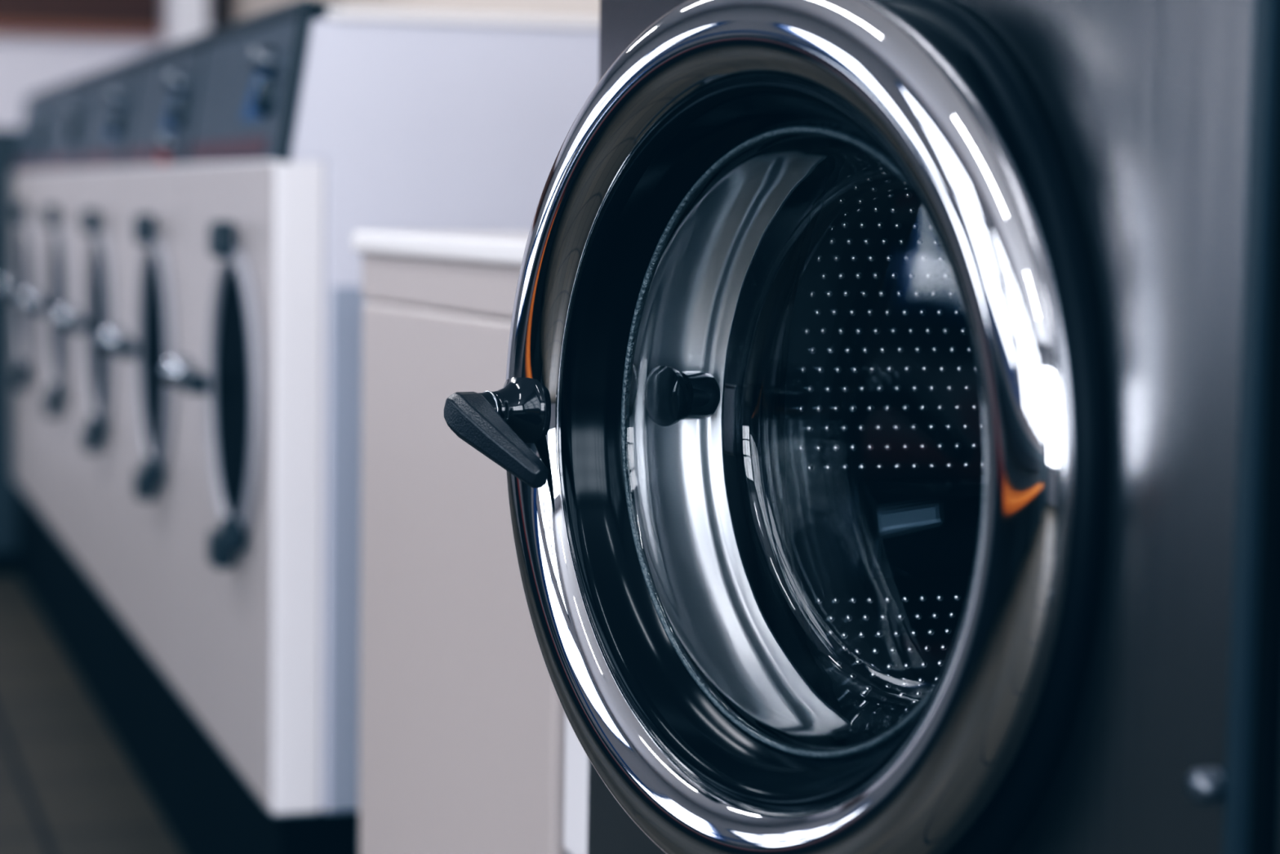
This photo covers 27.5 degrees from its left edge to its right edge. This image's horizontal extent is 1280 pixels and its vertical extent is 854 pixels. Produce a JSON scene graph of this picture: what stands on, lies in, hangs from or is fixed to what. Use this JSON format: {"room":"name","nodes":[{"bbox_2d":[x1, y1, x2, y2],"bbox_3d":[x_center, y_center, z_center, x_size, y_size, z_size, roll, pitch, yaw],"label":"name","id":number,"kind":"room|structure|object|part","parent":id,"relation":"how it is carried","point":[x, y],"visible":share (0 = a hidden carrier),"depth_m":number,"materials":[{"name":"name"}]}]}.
{"room":"laundry","nodes":[
{"label":"laundry","id":0,"kind":"room"},
{"bbox_2d":[0,32,162,128],"bbox_3d":[-3.310,-0.557,7.969,4.097,1.381,0.068,-1,5,-18],"label":"wall","id":1,"kind":"structure","parent":0,"point":[30,64],"depth_m":8.34,"materials":[{"name":"white paint"}]},
{"bbox_2d":[0,22,161,38],"bbox_3d":[-3.396,-1.248,7.849,3.876,0.030,0.119,-1,5,-18],"label":"trim","id":2,"kind":"structure","parent":1,"relation":"attached to","point":[7,28],"depth_m":8.32,"materials":[{"name":"orange wood"}]},
{"bbox_2d":[162,0,208,48],"bbox_3d":[-1.449,-1.294,8.334,0.119,2.848,0.212,-1,5,-18],"label":"trim","id":3,"kind":"structure","parent":1,"relation":"attached to","point":[182,20],"depth_m":8.24,"materials":[{"name":"white paint"}]},
{"bbox_2d":[0,572,184,853],"bbox_3d":[-1.377,0.710,2.085,4.097,0.042,12.495,-1,5,-18],"label":"floor","id":4,"kind":"structure","parent":0,"point":[68,785],"depth_m":4.05,"materials":[{"name":"tile"}]},
{"bbox_2d":[0,128,21,572],"bbox_3d":[-1.402,-0.227,6.649,0.733,1.020,1.224,-1,5,-18],"label":"washer","id":5,"kind":"object","parent":4,"relation":"on","point":[9,138],"visible":0.02,"depth_m":6.00,"materials":[{"name":"metal"}]},
{"bbox_2d":[0,86,54,620],"bbox_3d":[-0.992,-0.179,5.764,0.822,1.094,0.670,-1,5,-18],"label":"washer","id":6,"kind":"object","parent":4,"relation":"on","point":[38,105],"visible":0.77,"depth_m":5.60,"materials":[{"name":"metal"}]},
{"bbox_3d":[-1.371,-0.293,5.699,0.026,0.022,0.089,-1,5,-18],"label":"handle","id":7,"kind":"part","parent":6,"relation":"part of","materials":[{"name":"silver metal"}]},
{"bbox_3d":[-1.293,-0.276,5.527,0.002,0.292,0.292,-1,5,-18],"label":"porthole glass","id":8,"kind":"part","parent":6,"relation":"part of","materials":[{"name":"grey glass"}]},
{"bbox_3d":[-1.296,-0.276,5.526,0.012,0.340,0.340,-1,5,-18],"label":"door","id":9,"kind":"part","parent":6,"relation":"part of","materials":[{"name":"grey metal"}]},
{"bbox_3d":[-1.300,-0.199,5.661,0.054,0.706,0.666,-1,5,-18],"label":"panel","id":10,"kind":"part","parent":6,"relation":"part of","materials":[{"name":"white metal"}]},
{"bbox_3d":[-1.299,-0.631,5.621,0.010,0.163,0.660,9,2,-19],"label":"control panel","id":11,"kind":"part","parent":6,"relation":"part of","materials":[{"name":"grey plastic"}]},
{"bbox_3d":[-1.292,-0.709,5.616,0.002,0.010,0.660,9,2,-19],"label":"panel trim","id":12,"kind":"part","parent":6,"relation":"part of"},
{"bbox_3d":[-1.244,-0.641,5.403,0.029,0.029,0.029,9,2,-19],"label":"knob","id":13,"kind":"part","parent":6,"relation":"part of","materials":[{"name":"grey plastic"}]},
{"bbox_3d":[-1.269,-0.714,5.621,0.044,0.008,0.664,9,2,-19],"label":"trim","id":14,"kind":"part","parent":6,"relation":"part of","materials":[{"name":"grey plastic"}]},
{"bbox_3d":[-1.197,-0.603,5.309,0.014,0.168,0.010,9,2,-19],"label":"panel trim","id":15,"kind":"part","parent":6,"relation":"part of","materials":[{"name":"grey metal"}]},
{"bbox_2d":[20,72,92,678],"bbox_3d":[-0.784,-0.120,5.129,0.822,1.094,0.670,-1,5,-18],"label":"washer","id":16,"kind":"object","parent":4,"relation":"on","point":[70,100],"visible":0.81,"depth_m":4.96,"materials":[{"name":"metal"}]},
{"bbox_3d":[-1.163,-0.233,5.063,0.026,0.022,0.089,-1,5,-18],"label":"handle","id":17,"kind":"part","parent":16,"relation":"part of","materials":[{"name":"silver metal"}]},
{"bbox_3d":[-1.085,-0.216,4.891,0.002,0.292,0.292,-1,5,-18],"label":"porthole glass","id":18,"kind":"part","parent":16,"relation":"part of","materials":[{"name":"black glass"}]},
{"bbox_3d":[-1.088,-0.216,4.890,0.012,0.340,0.340,-1,5,-18],"label":"door","id":19,"kind":"part","parent":16,"relation":"part of","materials":[{"name":"grey metal"}]},
{"bbox_3d":[-1.092,-0.140,5.026,0.054,0.706,0.666,-1,5,-18],"label":"panel","id":20,"kind":"part","parent":16,"relation":"part of","materials":[{"name":"white metal"}]},
{"bbox_3d":[-1.091,-0.572,4.986,0.010,0.163,0.660,9,2,-19],"label":"control panel","id":21,"kind":"part","parent":16,"relation":"part of","materials":[{"name":"grey plastic"}]},
{"bbox_3d":[-1.084,-0.650,4.981,0.002,0.010,0.660,9,2,-19],"label":"panel trim","id":22,"kind":"part","parent":16,"relation":"part of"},
{"bbox_3d":[-1.036,-0.581,4.768,0.029,0.029,0.029,9,2,-19],"label":"knob","id":23,"kind":"part","parent":16,"relation":"part of","materials":[{"name":"grey plastic"}]},
{"bbox_3d":[-1.061,-0.654,4.985,0.044,0.008,0.664,9,2,-19],"label":"trim","id":24,"kind":"part","parent":16,"relation":"part of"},
{"bbox_3d":[-0.989,-0.543,4.673,0.014,0.168,0.010,9,2,-19],"label":"panel trim","id":25,"kind":"part","parent":16,"relation":"part of","materials":[{"name":"grey plastic"}]},
{"bbox_2d":[53,56,140,755],"bbox_3d":[-0.576,-0.060,4.493,0.822,1.094,0.670,-1,5,-18],"label":"washer","id":26,"kind":"object","parent":4,"relation":"on","point":[95,308],"visible":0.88,"depth_m":4.32,"materials":[{"name":"metal"}]},
{"bbox_3d":[-0.955,-0.174,4.428,0.026,0.022,0.089,-1,5,-18],"label":"handle","id":27,"kind":"part","parent":26,"relation":"part of","materials":[{"name":"silver metal"}]},
{"bbox_3d":[-0.877,-0.156,4.255,0.002,0.292,0.292,-1,5,-18],"label":"porthole glass","id":28,"kind":"part","parent":26,"relation":"part of","materials":[{"name":"black glass"}]},
{"bbox_3d":[-0.884,-0.080,4.390,0.054,0.706,0.666,-1,5,-18],"label":"panel","id":29,"kind":"part","parent":26,"relation":"part of","materials":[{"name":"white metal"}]},
{"bbox_3d":[-0.880,-0.156,4.254,0.012,0.340,0.340,-1,5,-18],"label":"door","id":30,"kind":"part","parent":26,"relation":"part of","materials":[{"name":"silver metal"}]},
{"bbox_3d":[-0.883,-0.512,4.350,0.010,0.163,0.660,9,2,-19],"label":"control panel","id":31,"kind":"part","parent":26,"relation":"part of","materials":[{"name":"grey plastic"}]},
{"bbox_3d":[-0.876,-0.590,4.345,0.002,0.010,0.660,9,2,-19],"label":"panel trim","id":32,"kind":"part","parent":26,"relation":"part of","materials":[{"name":"grey metal"}]},
{"bbox_3d":[-0.853,-0.594,4.350,0.044,0.008,0.664,9,2,-19],"label":"trim","id":33,"kind":"part","parent":26,"relation":"part of","materials":[{"name":"grey metal"}]},
{"bbox_3d":[-0.828,-0.522,4.132,0.029,0.029,0.029,9,2,-19],"label":"knob","id":34,"kind":"part","parent":26,"relation":"part of","materials":[{"name":"grey plastic"}]},
{"bbox_3d":[-0.781,-0.483,4.038,0.014,0.168,0.010,9,2,-19],"label":"panel trim","id":35,"kind":"part","parent":26,"relation":"part of","materials":[{"name":"grey plastic"}]},
{"bbox_2d":[98,32,207,853],"bbox_3d":[-0.368,-0.001,3.857,0.822,1.094,0.670,-1,5,-18],"label":"washer","id":36,"kind":"object","parent":4,"relation":"on","point":[148,332],"visible":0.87,"depth_m":3.68,"materials":[{"name":"metal"}]},
{"bbox_3d":[-0.747,-0.114,3.792,0.026,0.022,0.089,-1,5,-18],"label":"handle","id":37,"kind":"part","parent":36,"relation":"part of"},
{"bbox_3d":[-0.677,-0.020,3.754,0.054,0.706,0.666,-1,5,-18],"label":"panel","id":38,"kind":"part","parent":36,"relation":"part of","materials":[{"name":"white metal"}]},
{"bbox_3d":[-0.669,-0.097,3.619,0.002,0.292,0.292,-1,5,-18],"label":"porthole glass","id":39,"kind":"part","parent":36,"relation":"part of","materials":[{"name":"black glass"}]},
{"bbox_3d":[-0.672,-0.097,3.618,0.012,0.340,0.340,-1,5,-18],"label":"door","id":40,"kind":"part","parent":36,"relation":"part of","materials":[{"name":"silver metal"}]},
{"bbox_3d":[-0.675,-0.452,3.714,0.010,0.163,0.660,9,2,-19],"label":"control panel","id":41,"kind":"part","parent":36,"relation":"part of","materials":[{"name":"grey plastic"}]},
{"bbox_3d":[-0.668,-0.530,3.709,0.002,0.010,0.660,9,2,-19],"label":"panel trim","id":42,"kind":"part","parent":36,"relation":"part of","materials":[{"name":"grey metal"}]},
{"bbox_3d":[-0.645,-0.535,3.714,0.044,0.008,0.664,9,2,-19],"label":"trim","id":43,"kind":"part","parent":36,"relation":"part of","materials":[{"name":"grey metal"}]},
{"bbox_3d":[-0.620,-0.462,3.496,0.029,0.029,0.029,9,2,-19],"label":"knob","id":44,"kind":"part","parent":36,"relation":"part of","materials":[{"name":"grey plastic"}]},
{"bbox_3d":[-0.573,-0.424,3.402,0.014,0.168,0.010,9,2,-19],"label":"panel trim","id":45,"kind":"part","parent":36,"relation":"part of","materials":[{"name":"grey plastic"}]},
{"bbox_2d":[160,0,599,853],"bbox_3d":[-0.159,0.059,3.219,0.822,1.094,0.675,-1,5,-18],"label":"washer","id":46,"kind":"object","parent":4,"relation":"on","point":[317,124],"visible":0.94,"depth_m":2.83,"materials":[{"name":"metal"}]},
{"bbox_3d":[-0.539,-0.054,3.156,0.026,0.022,0.089,-1,5,-18],"label":"handle","id":47,"kind":"part","parent":46,"relation":"part of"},
{"bbox_3d":[-0.461,-0.037,2.984,0.002,0.292,0.292,-1,5,-18],"label":"porthole glass","id":48,"kind":"part","parent":46,"relation":"part of","materials":[{"name":"black glass"}]},
{"bbox_3d":[-0.465,-0.037,2.983,0.012,0.340,0.340,-1,5,-18],"label":"door","id":49,"kind":"part","parent":46,"relation":"part of","materials":[{"name":"black glass"}]},
{"bbox_3d":[-0.467,-0.393,3.079,0.010,0.163,0.660,9,2,-19],"label":"control panel","id":50,"kind":"part","parent":46,"relation":"part of","materials":[{"name":"grey plastic"}]},
{"bbox_3d":[-0.461,-0.471,3.073,0.002,0.010,0.660,9,2,-19],"label":"panel trim","id":51,"kind":"part","parent":46,"relation":"part of","materials":[{"name":"grey metal"}]},
{"bbox_3d":[-0.469,0.039,3.119,0.054,0.706,0.666,-1,5,-18],"label":"panel","id":52,"kind":"part","parent":46,"relation":"part of","materials":[{"name":"white metal"}]},
{"bbox_3d":[-0.412,-0.402,2.860,0.029,0.029,0.029,9,2,-19],"label":"knob","id":53,"kind":"part","parent":46,"relation":"part of","materials":[{"name":"grey plastic"}]},
{"bbox_3d":[-0.438,-0.475,3.078,0.044,0.008,0.664,9,2,-19],"label":"trim","id":54,"kind":"part","parent":46,"relation":"part of","materials":[{"name":"grey metal"}]},
{"bbox_3d":[-0.365,-0.364,2.766,0.014,0.168,0.010,9,2,-19],"label":"panel trim","id":55,"kind":"part","parent":46,"relation":"part of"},
{"bbox_3d":[-0.009,0.130,2.927,0.684,0.570,0.005,-1,5,-18],"label":"panel","id":56,"kind":"part","parent":46,"relation":"part of","materials":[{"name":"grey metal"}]},
{"bbox_3d":[-0.096,-0.470,3.189,0.709,0.012,0.673,-1,5,-18],"label":"lid","id":57,"kind":"part","parent":46,"relation":"part of","materials":[{"name":"white laminate"}]},
{"bbox_2d":[351,231,571,853],"bbox_3d":[0.084,0.268,2.257,0.536,0.857,0.522,-1,6,-24],"label":"cabinet","id":58,"kind":"object","parent":4,"relation":"on","point":[462,716],"visible":0.17,"depth_m":2.17,"materials":[{"name":"metal"}]},
{"bbox_3d":[0.082,-0.151,2.240,0.536,0.019,0.478,-1,6,-24],"label":"lid","id":59,"kind":"part","parent":58,"relation":"part of","materials":[{"name":"white laminate"}]},
{"bbox_2d":[443,0,1279,853],"bbox_3d":[0.324,0.158,1.415,0.854,1.232,0.856,-1,5,-18],"label":"washer","id":60,"kind":"object","parent":4,"relation":"on","point":[883,424],"visible":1,"depth_m":1.16,"materials":[{"name":"metal"}]},
{"bbox_3d":[-0.073,0.006,1.310,0.022,0.043,0.076,-2,6,-33],"label":"handle lever","id":61,"kind":"part","parent":60,"relation":"part of","materials":[{"name":"black plastic"}]},
{"bbox_3d":[-0.067,-0.009,1.345,0.023,0.042,0.042,-2,6,-33],"label":"handle","id":62,"kind":"part","parent":60,"relation":"part of","materials":[{"name":"black plastic"}]},
{"bbox_3d":[0.052,0.008,1.201,0.033,0.425,0.425,-2,6,-33],"label":"door","id":63,"kind":"part","parent":60,"relation":"part of","materials":[{"name":"silver metal"}]},
{"bbox_2d":[624,132,983,751],"bbox_3d":[0.104,0.006,1.235,0.079,0.291,0.291,-2,6,-33],"label":"drum","id":64,"kind":"object","parent":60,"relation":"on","point":[804,463],"depth_m":1.30,"materials":[{"name":"silver metal"}]},
{"bbox_3d":[0.068,0.007,1.212,0.024,0.415,0.415,-2,6,-33],"label":"door","id":65,"kind":"part","parent":60,"relation":"part of","materials":[{"name":"silver metal"}]},
{"bbox_3d":[0.213,0.126,0.929,0.005,1.088,0.010,-1,5,-18],"label":"edge trim","id":66,"kind":"part","parent":60,"relation":"part of","materials":[{"name":"black metal"}]},
{"bbox_2d":[1277,791,1279,853],"bbox_3d":[0.636,0.231,0.644,0.740,1.232,0.784,-1,5,-18],"label":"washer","id":67,"kind":"object","parent":4,"relation":"on","point":[1278,833],"visible":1,"depth_m":0.91,"materials":[{"name":"metal"}]},
{"bbox_2d":[229,0,599,24],"bbox_3d":[0.626,-0.753,2.603,0.068,2.848,12.495,-1,5,-18],"label":"wall","id":68,"kind":"structure","parent":0,"point":[239,10],"depth_m":5.61,"materials":[{"name":"beige paint"}]},
{"bbox_3d":[-3.283,-2.219,7.822,4.097,0.978,0.068,-1,5,-18],"label":"wall","id":69,"kind":"structure","parent":0,"visible":0},
{"bbox_2d":[0,0,229,31],"bbox_3d":[-3.291,-1.498,7.874,4.097,0.468,0.094,-1,5,-18],"label":"trim","id":70,"kind":"structure","parent":69,"relation":"attached to","point":[117,13],"depth_m":8.35,"materials":[{"name":"brown wood"}]}
]}

